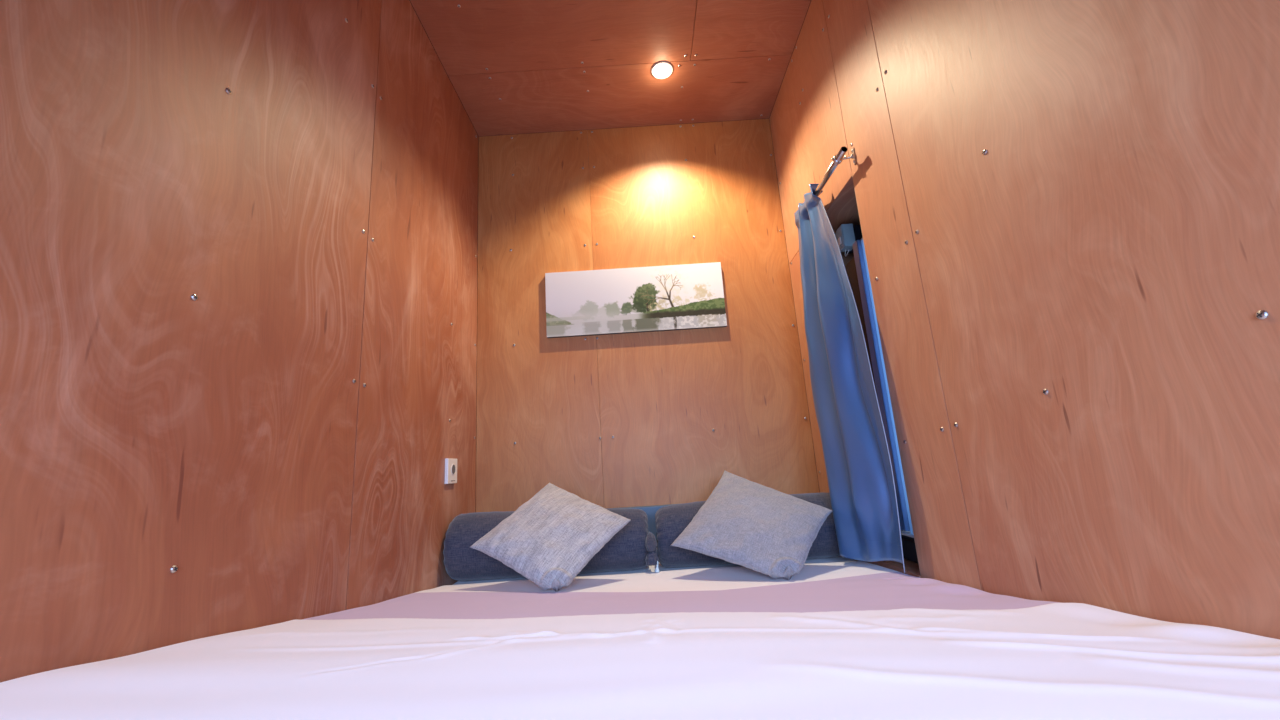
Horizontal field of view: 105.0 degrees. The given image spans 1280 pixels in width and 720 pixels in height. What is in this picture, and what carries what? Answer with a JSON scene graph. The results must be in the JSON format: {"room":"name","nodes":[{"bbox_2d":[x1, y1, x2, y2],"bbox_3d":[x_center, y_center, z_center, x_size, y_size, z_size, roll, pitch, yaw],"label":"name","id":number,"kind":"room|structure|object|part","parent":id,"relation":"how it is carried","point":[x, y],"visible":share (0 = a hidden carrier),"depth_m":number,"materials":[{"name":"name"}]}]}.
{"room":"bedroom","nodes":[
{"label":"bedroom","id":0,"kind":"room"},
{"bbox_2d":[0,0,477,682],"bbox_3d":[-0.843,-0.261,0.843,0.054,2.670,3.320,-4,-12,0],"label":"wall","id":1,"kind":"structure","parent":0,"point":[239,238],"depth_m":0.95,"materials":[{"name":"brown wood"}]},
{"bbox_2d":[444,458,456,483],"bbox_3d":[-0.770,0.453,2.005,0.016,0.100,0.100,-4,-12,0],"label":"wall socket","id":2,"kind":"object","parent":1,"relation":"attached to","point":[450,463],"visible":1,"depth_m":1.99,"materials":[{"name":"white plastic"}]},
{"bbox_2d":[409,0,810,138],"bbox_3d":[-0.107,-1.638,1.131,1.700,0.054,3.320,-4,-12,0],"label":"ceiling","id":3,"kind":"structure","parent":0,"point":[513,66],"depth_m":2.24,"materials":[{"name":"brown wood"}]},
{"bbox_2d":[651,61,672,78],"bbox_3d":[0.105,-1.365,2.322,0.106,0.010,0.106,-4,-12,0],"label":"recessed light","id":4,"kind":"object","parent":3,"relation":"in","point":[663,69],"visible":1,"depth_m":2.31,"materials":[{"name":"white plastic"}]},
{"bbox_3d":[0.105,-1.363,2.321,0.080,0.005,0.080,0,-13,-17],"label":"bulb","id":5,"kind":"part","parent":4,"relation":"part of","materials":[{"name":"beige glass"}]},
{"bbox_2d":[476,119,819,511],"bbox_3d":[-0.004,0.030,2.441,1.700,2.670,0.054,-4,-12,0],"label":"wall","id":6,"kind":"structure","parent":0,"point":[658,417],"depth_m":2.45,"materials":[{"name":"brown wood"}]},
{"bbox_2d":[545,262,726,337],"bbox_3d":[-0.026,-0.303,2.478,0.895,0.338,0.022,-4,-12,0],"label":"landscape picture","id":7,"kind":"object","parent":6,"relation":"attached to","point":[684,296],"visible":1,"depth_m":2.46,"materials":[{"name":"fabric"}]},
{"bbox_2d":[606,504,676,551],"bbox_3d":[0.057,0.985,2.177,1.594,0.648,0.062,-4,-12,0],"label":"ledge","id":8,"kind":"object","parent":6,"relation":"attached to","point":[650,511],"visible":0.04,"depth_m":2.21,"materials":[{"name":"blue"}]},
{"bbox_2d":[769,0,1279,638],"bbox_3d":[0.799,-0.366,0.847,0.054,2.670,3.320,-4,-12,0],"label":"wall","id":9,"kind":"structure","parent":0,"point":[1069,210],"depth_m":0.91,"materials":[{"name":"brown wood"}]},
{"bbox_2d":[813,146,855,195],"bbox_3d":[0.716,-0.673,1.903,0.076,0.060,0.460,-4,-12,0],"label":"curtain rod","id":10,"kind":"object","parent":9,"relation":"attached to","point":[838,158],"visible":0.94,"depth_m":1.75,"materials":[{"name":"metal"}]},
{"bbox_2d":[794,184,904,572],"bbox_3d":[0.716,-0.006,1.838,0.113,1.414,0.529,-4,-12,0],"label":"curtain","id":11,"kind":"object","parent":10,"relation":"hanging from","point":[862,492],"visible":0.98,"depth_m":1.74,"materials":[{"name":"blue fabric"}]},
{"bbox_2d":[826,171,920,577],"bbox_3d":[0.903,0.039,1.848,0.214,1.375,0.550,-4,-12,0],"label":"window","id":12,"kind":"structure","parent":9,"relation":"in","point":[844,209],"depth_m":1.82,"materials":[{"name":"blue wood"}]},
{"bbox_2d":[835,224,862,256],"bbox_3d":[0.916,-0.502,2.103,0.146,0.140,0.120,-4,-12,0],"label":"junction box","id":13,"kind":"object","parent":12,"relation":"attached to","point":[846,235],"visible":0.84,"depth_m":2.06,"materials":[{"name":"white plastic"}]},
{"bbox_3d":[0.904,0.118,1.972,0.010,1.053,0.235,-4,-12,0],"label":"panel","id":14,"kind":"part","parent":12,"relation":"part of","materials":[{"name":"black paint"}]},
{"bbox_3d":[0.902,0.041,1.742,0.055,1.090,0.242,-4,-12,0],"label":"frame","id":15,"kind":"part","parent":12,"relation":"part of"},
{"bbox_3d":[0.888,0.048,1.701,0.005,1.078,0.165,-4,-12,0],"label":"pane","id":16,"kind":"part","parent":12,"relation":"part of","materials":[{"name":"clear glass"}]},
{"bbox_3d":[0.940,0.701,1.711,0.204,0.020,0.498,-4,-12,0],"label":"sill","id":17,"kind":"part","parent":12,"relation":"part of","materials":[{"name":"brown wood"}]},
{"bbox_3d":[0.926,0.591,1.653,0.038,0.006,0.300,-4,-12,0],"label":"rail trim","id":18,"kind":"part","parent":12,"relation":"part of","materials":[{"name":"white plastic"}]},
{"bbox_3d":[0.938,0.646,1.712,0.062,0.078,0.440,-4,-12,0],"label":"rail","id":19,"kind":"part","parent":12,"relation":"part of","materials":[{"name":"black paint"}]},
{"bbox_3d":[0.063,1.008,0.534,1.700,0.050,3.370,-4,-12,0],"label":"floor","id":20,"kind":"structure","parent":0,"visible":0},
{"bbox_3d":[0.042,0.686,0.793,1.586,0.690,2.740,-4,-12,0],"label":"bed","id":21,"kind":"object","parent":20,"relation":"on","visible":0},
{"bbox_2d":[0,556,1279,719],"bbox_3d":[0.028,0.471,0.840,1.594,0.267,2.740,-4,-12,0],"label":"sheet","id":22,"kind":"object","parent":21,"relation":"on","point":[842,638],"visible":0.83,"depth_m":0.55,"materials":[{"name":"fabric"}]},
{"bbox_2d":[470,482,630,591],"bbox_3d":[-0.303,0.590,1.698,0.439,0.319,0.335,-10,-14,27],"label":"throw pillow","id":23,"kind":"object","parent":22,"relation":"on","point":[551,537],"visible":1,"depth_m":1.63,"materials":[{"name":"fabric"}]},
{"bbox_2d":[443,508,659,580],"bbox_3d":[-0.342,0.719,1.947,0.822,0.256,0.304,-4,-12,0],"label":"bolster cushion","id":24,"kind":"object","parent":22,"relation":"on","point":[633,547],"visible":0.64,"depth_m":1.86,"materials":[{"name":"blue fabric"}]},
{"bbox_3d":[0.047,0.712,1.823,0.046,0.044,0.038,-4,-12,0],"label":"tie cord","id":25,"kind":"part","parent":24,"relation":"part of","materials":[{"name":"blue fabric"}]},
{"bbox_2d":[655,492,839,566],"bbox_3d":[0.442,0.678,1.972,0.756,0.249,0.252,-4,-12,0],"label":"bolster cushion","id":26,"kind":"object","parent":22,"relation":"on","point":[671,521],"visible":0.34,"depth_m":1.87,"materials":[{"name":"blue fabric"}]},
{"bbox_2d":[670,470,832,579],"bbox_3d":[0.394,0.557,1.724,0.445,0.334,0.390,-13,-15,36],"label":"throw pillow","id":27,"kind":"object","parent":22,"relation":"on","point":[757,527],"visible":1,"depth_m":1.66,"materials":[{"name":"grey fabric"}]}
]}

